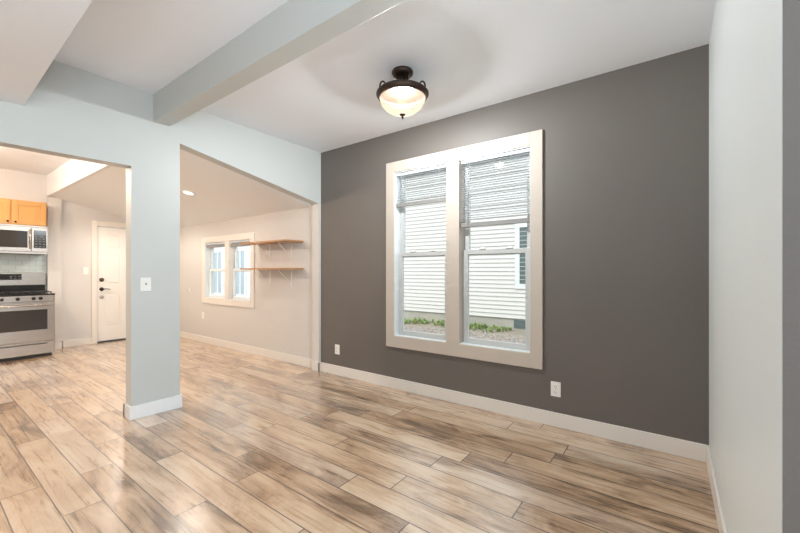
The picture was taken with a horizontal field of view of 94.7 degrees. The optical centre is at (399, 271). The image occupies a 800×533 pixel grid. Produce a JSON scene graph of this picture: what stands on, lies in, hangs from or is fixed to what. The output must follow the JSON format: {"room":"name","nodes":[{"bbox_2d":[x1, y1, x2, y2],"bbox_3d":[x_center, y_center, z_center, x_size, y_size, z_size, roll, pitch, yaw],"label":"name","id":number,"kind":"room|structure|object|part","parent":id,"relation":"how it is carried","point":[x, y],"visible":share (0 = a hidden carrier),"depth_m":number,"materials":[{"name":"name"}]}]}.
{"room":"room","nodes":[
{"label":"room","id":0,"kind":"room"},
{"bbox_2d":[0,146,70,174],"bbox_3d":[-5.534,-1.590,2.518,4.500,0.100,5.300,0,0,36],"label":"ceiling","id":1,"kind":"structure","parent":0,"point":[10,158],"depth_m":5.16,"materials":[{"name":"white paint"}]},
{"bbox_2d":[0,0,91,105],"bbox_3d":[0.108,-1.413,0.029,7.560,0.473,0.875,0,0,36],"label":"ceiling","id":2,"kind":"structure","parent":0,"point":[32,32],"depth_m":1.86,"materials":[{"name":"white paint"}]},
{"bbox_2d":[47,197,61,341],"bbox_3d":[-5.576,0.030,5.941,0.074,2.441,0.165,0,0,36],"label":"wall","id":3,"kind":"structure","parent":0,"point":[54,205],"depth_m":5.93,"materials":[{"name":"beige paint"}]},
{"bbox_2d":[0,168,125,340],"bbox_3d":[-6.719,-0.175,4.569,0.160,2.850,7.200,0,0,36],"label":"wall","id":4,"kind":"structure","parent":0,"point":[77,219],"depth_m":6.12,"materials":[{"name":"beige paint"}]},
{"bbox_2d":[0,198,46,226],"bbox_3d":[-5.765,-0.872,5.438,0.348,0.367,0.762,0,0,36],"label":"upper cabinet","id":5,"kind":"object","parent":4,"relation":"attached to","point":[12,211],"visible":1,"depth_m":5.45,"materials":[{"name":"brown wood"}]},
{"bbox_3d":[-5.768,-0.868,5.205,0.020,0.340,0.358,0,0,36],"label":"door","id":6,"kind":"part","parent":5,"relation":"part of","materials":[{"name":"brown wood"}]},
{"bbox_2d":[0,223,47,254],"bbox_3d":[-5.731,-0.470,5.414,0.432,0.429,0.762,0,0,36],"label":"microwave","id":7,"kind":"object","parent":5,"relation":"attached to","point":[16,239],"visible":1,"depth_m":5.41,"materials":[{"name":"silver metal"}]},
{"bbox_3d":[-5.640,-0.472,5.240,0.004,0.245,0.490,0,0,36],"label":"door glass","id":8,"kind":"part","parent":7,"relation":"part of","materials":[{"name":"black glass"}]},
{"bbox_3d":[-5.655,-0.475,5.247,0.030,0.360,0.576,0,0,36],"label":"door","id":9,"kind":"part","parent":7,"relation":"part of","materials":[{"name":"silver metal"}]},
{"bbox_3d":[-5.467,-0.480,5.448,0.046,0.298,0.020,0,0,36],"label":"handle","id":10,"kind":"part","parent":7,"relation":"part of","materials":[{"name":"silver metal"}]},
{"bbox_3d":[-5.431,-0.475,5.554,0.028,0.360,0.173,0,0,36],"label":"control panel","id":11,"kind":"part","parent":7,"relation":"part of","materials":[{"name":"silver metal"}]},
{"bbox_3d":[-5.542,-0.868,5.512,0.020,0.340,0.355,0,0,36],"label":"door","id":12,"kind":"part","parent":5,"relation":"part of","materials":[{"name":"brown wood"}]},
{"bbox_2d":[55,337,91,348],"bbox_3d":[-5.456,1.192,6.093,0.090,0.115,0.582,0,0,36],"label":"baseboard","id":13,"kind":"structure","parent":4,"relation":"attached to","point":[83,341],"depth_m":6.15,"materials":[{"name":"white wood"}]},
{"bbox_2d":[83,267,87,273],"bbox_3d":[-5.358,-0.010,6.286,0.019,0.120,0.070,0,0,36],"label":"light switch","id":14,"kind":"object","parent":4,"relation":"attached to","point":[85,269],"visible":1,"depth_m":6.28,"materials":[{"name":"white plastic"}]},
{"bbox_2d":[92,220,125,343],"bbox_3d":[-5.045,0.185,6.752,0.111,2.130,0.966,0,0,36],"label":"door","id":15,"kind":"structure","parent":4,"relation":"in","point":[108,244],"depth_m":6.56,"materials":[{"name":"white paint"}]},
{"bbox_2d":[47,159,110,196],"bbox_3d":[-3.968,-1.372,4.681,4.460,0.337,0.040,0,0,36],"label":"wall","id":16,"kind":"structure","parent":0,"point":[74,171],"depth_m":5.07,"materials":[{"name":"white paint"}]},
{"bbox_2d":[0,60,320,405],"bbox_3d":[-3.297,-0.246,1.965,0.125,2.992,7.081,0,0,40],"label":"wall","id":17,"kind":"structure","parent":0,"point":[72,112],"depth_m":3.18,"materials":[{"name":"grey paint"}]},
{"bbox_2d":[140,277,150,290],"bbox_3d":[-2.192,0.111,3.178,0.018,0.118,0.080,0,0,40],"label":"light switch","id":18,"kind":"object","parent":17,"relation":"attached to","point":[145,283],"visible":1,"depth_m":3.18,"materials":[{"name":"white plastic"}]},
{"bbox_2d":[123,394,181,420],"bbox_3d":[-2.195,1.192,3.285,0.179,0.115,0.402,0,0,36],"label":"baseboard","id":19,"kind":"structure","parent":17,"relation":"attached to","point":[162,405],"depth_m":3.21,"materials":[{"name":"white wood"}]},
{"bbox_2d":[50,149,311,226],"bbox_3d":[-3.397,-1.056,5.453,4.465,0.495,1.880,0,0,36],"label":"ceiling","id":20,"kind":"structure","parent":0,"point":[222,193],"depth_m":4.89,"materials":[{"name":"paint"}]},
{"bbox_2d":[181,190,195,195],"bbox_3d":[-2.776,-1.030,4.834,0.172,0.043,0.169,0,0,36],"label":"recessed light","id":21,"kind":"object","parent":20,"relation":"in","point":[182,191],"visible":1,"depth_m":4.83,"materials":[{"name":"white"}]},
{"bbox_2d":[0,338,718,532],"bbox_3d":[-1.749,1.250,1.166,12.200,0.001,7.246,0,0,36],"label":"floor","id":22,"kind":"structure","parent":0,"point":[254,443],"depth_m":2.40,"materials":[{"name":"brown wood"}]},
{"bbox_2d":[0,272,54,361],"bbox_3d":[-5.591,0.632,5.346,0.727,1.235,0.760,0,0,36],"label":"gas range","id":23,"kind":"object","parent":22,"relation":"on","point":[27,310],"visible":1,"depth_m":5.29,"materials":[{"name":"silver metal"}]},
{"bbox_3d":[-5.324,0.485,5.150,0.063,0.023,0.668,0,0,36],"label":"handle","id":24,"kind":"part","parent":23,"relation":"part of","materials":[{"name":"silver metal"}]},
{"bbox_3d":[-5.359,1.107,5.176,0.032,0.177,0.756,0,0,36],"label":"storage drawer","id":25,"kind":"part","parent":23,"relation":"part of","materials":[{"name":"silver metal"}]},
{"bbox_3d":[-5.358,0.730,5.175,0.035,0.550,0.756,0,0,36],"label":"oven door","id":26,"kind":"part","parent":23,"relation":"part of","materials":[{"name":"silver metal"}]},
{"bbox_2d":[0,292,54,296],"bbox_3d":[-5.595,0.335,5.349,0.628,0.020,0.760,0,0,36],"label":"cooktop","id":27,"kind":"object","parent":23,"relation":"in","point":[2,294],"depth_m":5.28,"materials":[{"name":"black metal"}]},
{"bbox_3d":[-5.360,0.390,5.177,0.050,0.090,0.756,0,0,36],"label":"control panel","id":28,"kind":"part","parent":23,"relation":"part of","materials":[{"name":"silver metal"}]},
{"bbox_2d":[54,0,715,152],"bbox_3d":[-0.190,-1.653,-0.233,8.030,0.338,7.200,0,0,36],"label":"ceiling","id":29,"kind":"structure","parent":0,"point":[469,55],"depth_m":2.55,"materials":[{"name":"white paint"}]},
{"bbox_2d":[153,0,404,125],"bbox_3d":[-0.571,-1.445,2.139,3.855,0.270,0.130,0,0,36],"label":"ceiling beam","id":30,"kind":"structure","parent":29,"relation":"attached to","point":[295,28],"depth_m":2.29,"materials":[{"name":"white paint"}]},
{"bbox_2d":[376,66,428,118],"bbox_3d":[0.019,-1.337,2.797,0.400,0.363,0.400,0,0,36],"label":"ceiling light","id":31,"kind":"object","parent":29,"relation":"attached to","point":[402,92],"visible":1,"depth_m":2.79,"materials":[{"name":"white glass"}]},
{"bbox_3d":[0.019,-1.417,2.797,0.072,0.127,0.072,0,0,36],"label":"stem","id":32,"kind":"part","parent":31,"relation":"part of","materials":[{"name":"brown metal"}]},
{"bbox_2d":[180,44,708,444],"bbox_3d":[-1.324,-0.150,4.952,8.400,2.800,0.190,0,0,36],"label":"wall","id":33,"kind":"structure","parent":0,"point":[626,150],"depth_m":2.89,"materials":[{"name":"grey paint"}]},
{"bbox_2d":[202,232,254,307],"bbox_3d":[-2.791,-0.021,6.053,1.598,1.142,0.154,0,0,36],"label":"window","id":34,"kind":"structure","parent":33,"relation":"in","point":[230,298],"depth_m":5.99,"materials":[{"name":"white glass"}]},
{"bbox_2d":[207,242,224,247],"bbox_3d":[-3.097,-0.448,6.231,0.628,0.085,0.028,0,0,36],"label":"window blind","id":35,"kind":"object","parent":34,"relation":"attached to","point":[211,245],"visible":0.78,"depth_m":6.22,"materials":[{"name":"white plastic"}]},
{"bbox_3d":[-3.097,-0.425,6.231,0.624,0.040,0.026,0,0,36],"label":"rail","id":36,"kind":"part","parent":35,"relation":"part of","materials":[{"name":"white plastic"}]},
{"bbox_3d":[-3.073,0.200,6.265,0.625,0.490,0.030,0,0,36],"label":"sash","id":37,"kind":"part","parent":34,"relation":"part of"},
{"bbox_3d":[-3.053,-0.246,6.292,0.625,0.492,0.030,0,0,36],"label":"sash","id":38,"kind":"part","parent":34,"relation":"part of","materials":[{"name":"white glass"}]},
{"bbox_3d":[-2.773,-0.021,6.027,0.120,0.942,0.134,0,0,36],"label":"mullion post","id":39,"kind":"part","parent":34,"relation":"part of","materials":[{"name":"white wood"}]},
{"bbox_2d":[230,239,249,246],"bbox_3d":[-2.499,-0.443,5.791,0.588,0.095,0.028,0,0,36],"label":"window blind","id":40,"kind":"object","parent":34,"relation":"attached to","point":[236,244],"visible":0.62,"depth_m":5.83,"materials":[{"name":"white plastic"}]},
{"bbox_3d":[-2.499,-0.415,5.791,0.584,0.040,0.026,0,0,36],"label":"rail","id":41,"kind":"part","parent":40,"relation":"part of","materials":[{"name":"white plastic"}]},
{"bbox_3d":[-2.473,0.200,5.824,0.585,0.490,0.030,0,0,36],"label":"sash","id":42,"kind":"part","parent":34,"relation":"part of","materials":[{"name":"white glass"}]},
{"bbox_3d":[-2.453,-0.246,5.851,0.585,0.492,0.030,0,0,36],"label":"sash","id":43,"kind":"part","parent":34,"relation":"part of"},
{"bbox_2d":[240,239,303,260],"bbox_3d":[-1.777,-0.280,5.063,1.039,0.255,0.288,0,0,36],"label":"wall shelf","id":44,"kind":"object","parent":33,"relation":"attached to","point":[283,241],"visible":1,"depth_m":4.99,"materials":[{"name":"brown wood"}]},
{"bbox_2d":[240,268,303,286],"bbox_3d":[-1.777,0.081,5.063,1.039,0.255,0.288,0,0,36],"label":"wall shelf","id":45,"kind":"object","parent":33,"relation":"attached to","point":[269,269],"visible":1,"depth_m":4.97,"materials":[{"name":"brown wood"}]},
{"bbox_2d":[335,344,339,354],"bbox_3d":[-0.759,0.941,4.450,0.075,0.118,0.010,0,0,36],"label":"wall outlet","id":46,"kind":"object","parent":33,"relation":"attached to","point":[337,347],"visible":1,"depth_m":4.44,"materials":[{"name":"white plastic"}]},
{"bbox_2d":[180,331,705,461],"bbox_3d":[-1.304,1.192,4.847,8.216,0.115,0.075,0,0,36],"label":"baseboard","id":47,"kind":"structure","parent":33,"relation":"attached to","point":[661,443],"depth_m":3.22,"materials":[{"name":"white wood"}]},
{"bbox_2d":[386,129,542,369],"bbox_3d":[0.562,-0.180,3.575,1.634,1.970,0.194,0,0,36],"label":"window","id":48,"kind":"structure","parent":33,"relation":"in","point":[456,341],"depth_m":3.49,"materials":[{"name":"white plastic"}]},
{"bbox_2d":[396,164,445,207],"bbox_3d":[0.212,-0.863,3.760,0.617,0.358,0.039,0,0,36],"label":"window blind","id":49,"kind":"object","parent":48,"relation":"attached to","point":[443,199],"visible":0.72,"depth_m":3.75,"materials":[{"name":"white plastic"}]},
{"bbox_3d":[0.215,-0.704,3.764,0.613,0.040,0.026,0,0,36],"label":"rail","id":50,"kind":"part","parent":49,"relation":"part of","materials":[{"name":"white plastic"}]},
{"bbox_3d":[0.242,0.236,3.801,0.606,0.883,0.030,0,0,36],"label":"sash","id":51,"kind":"part","parent":48,"relation":"part of","materials":[{"name":"clear glass"}]},
{"bbox_3d":[0.262,-0.600,3.829,0.606,0.890,0.030,0,0,36],"label":"sash","id":52,"kind":"part","parent":48,"relation":"part of","materials":[{"name":"clear glass"}]},
{"bbox_3d":[0.543,-0.185,3.564,0.137,1.736,0.154,0,0,36],"label":"mullion post","id":53,"kind":"part","parent":48,"relation":"part of","materials":[{"name":"white wood"}]},
{"bbox_2d":[461,148,529,227],"bbox_3d":[0.839,-0.729,3.298,0.640,0.627,0.039,0,0,36],"label":"window blind","id":54,"kind":"object","parent":48,"relation":"attached to","point":[519,220],"visible":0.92,"depth_m":3.29,"materials":[{"name":"white plastic"}]},
{"bbox_3d":[0.843,-0.435,3.303,0.636,0.040,0.026,0,0,36],"label":"rail","id":55,"kind":"part","parent":54,"relation":"part of","materials":[{"name":"white plastic"}]},
{"bbox_3d":[0.869,0.236,3.339,0.629,0.883,0.030,0,0,36],"label":"sash","id":56,"kind":"part","parent":48,"relation":"part of","materials":[{"name":"clear glass"}]},
{"bbox_3d":[0.889,-0.600,3.368,0.629,0.890,0.030,0,0,36],"label":"sash","id":57,"kind":"part","parent":48,"relation":"part of","materials":[{"name":"clear glass"}]},
{"bbox_2d":[551,381,560,396],"bbox_3d":[1.254,0.949,2.969,0.075,0.119,0.010,0,0,36],"label":"wall outlet","id":58,"kind":"object","parent":33,"relation":"attached to","point":[555,386],"visible":1,"depth_m":2.96,"materials":[{"name":"white plastic"}]},
{"bbox_2d":[709,0,782,532],"bbox_3d":[1.526,-0.180,1.653,0.100,2.860,2.129,0,0,36],"label":"wall","id":59,"kind":"structure","parent":0,"point":[746,40],"depth_m":1.23,"materials":[{"name":"grey paint"}]},
{"bbox_2d":[706,445,727,532],"bbox_3d":[1.429,1.192,1.618,0.015,0.115,1.980,0,0,36],"label":"baseboard","id":60,"kind":"structure","parent":59,"relation":"attached to","point":[722,527],"depth_m":1.92,"materials":[{"name":"white wood"}]},
{"bbox_2d":[783,0,799,532],"bbox_3d":[2.421,-0.180,-0.254,3.799,2.860,0.120,0,0,36],"label":"wall","id":61,"kind":"structure","parent":0,"point":[791,8],"depth_m":0.81,"materials":[{"name":"grey paint"}]},
{"label":"outside","id":62,"kind":"structure","parent":0,"visible":0},
{"bbox_2d":[404,320,524,343],"bbox_3d":[-1.119,1.570,12.826,35.000,0.100,12.660,0,0,36],"label":"ground","id":63,"kind":"structure","parent":62,"point":[517,333],"depth_m":9.18,"materials":[{"name":"gravel"},{"name":"green plants"}]},
{"bbox_2d":[214,246,249,296],"bbox_3d":[-7.317,-1.715,19.252,16.000,6.470,4.650,0,0,36],"label":"house","id":64,"kind":"structure","parent":63,"relation":"on","point":[242,278],"depth_m":16.79,"materials":[{"name":"white"}]},
{"bbox_3d":[-8.845,0.050,17.891,0.750,2.000,0.006,0,0,36],"label":"pane","id":65,"kind":"part","parent":64,"relation":"part of","materials":[{"name":"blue glass"}]},
{"bbox_3d":[-7.234,0.050,16.706,0.750,2.000,0.006,0,0,36],"label":"pane","id":66,"kind":"part","parent":64,"relation":"part of","materials":[{"name":"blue glass"}]},
{"bbox_2d":[404,317,512,332],"bbox_3d":[1.513,1.427,10.117,5.690,0.186,0.889,0,0,36],"label":"weeds","id":67,"kind":"object","parent":63,"relation":"on","point":[441,322],"visible":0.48,"depth_m":9.92,"materials":[{"name":"green plant"}]},
{"bbox_2d":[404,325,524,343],"bbox_3d":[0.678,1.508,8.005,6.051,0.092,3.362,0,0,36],"label":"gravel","id":68,"kind":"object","parent":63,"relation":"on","point":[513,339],"visible":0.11,"depth_m":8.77,"materials":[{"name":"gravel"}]},
{"bbox_2d":[404,157,526,330],"bbox_3d":[5.106,-1.715,10.489,12.800,6.470,4.650,0,0,36],"label":"house","id":69,"kind":"structure","parent":63,"relation":"on","point":[496,282],"depth_m":10.17,"materials":[{"name":"beige"}]},
{"bbox_3d":[3.397,-0.400,9.262,0.800,1.500,0.004,0,0,36],"label":"pane","id":70,"kind":"part","parent":69,"relation":"part of","materials":[{"name":"glass"}]}
]}

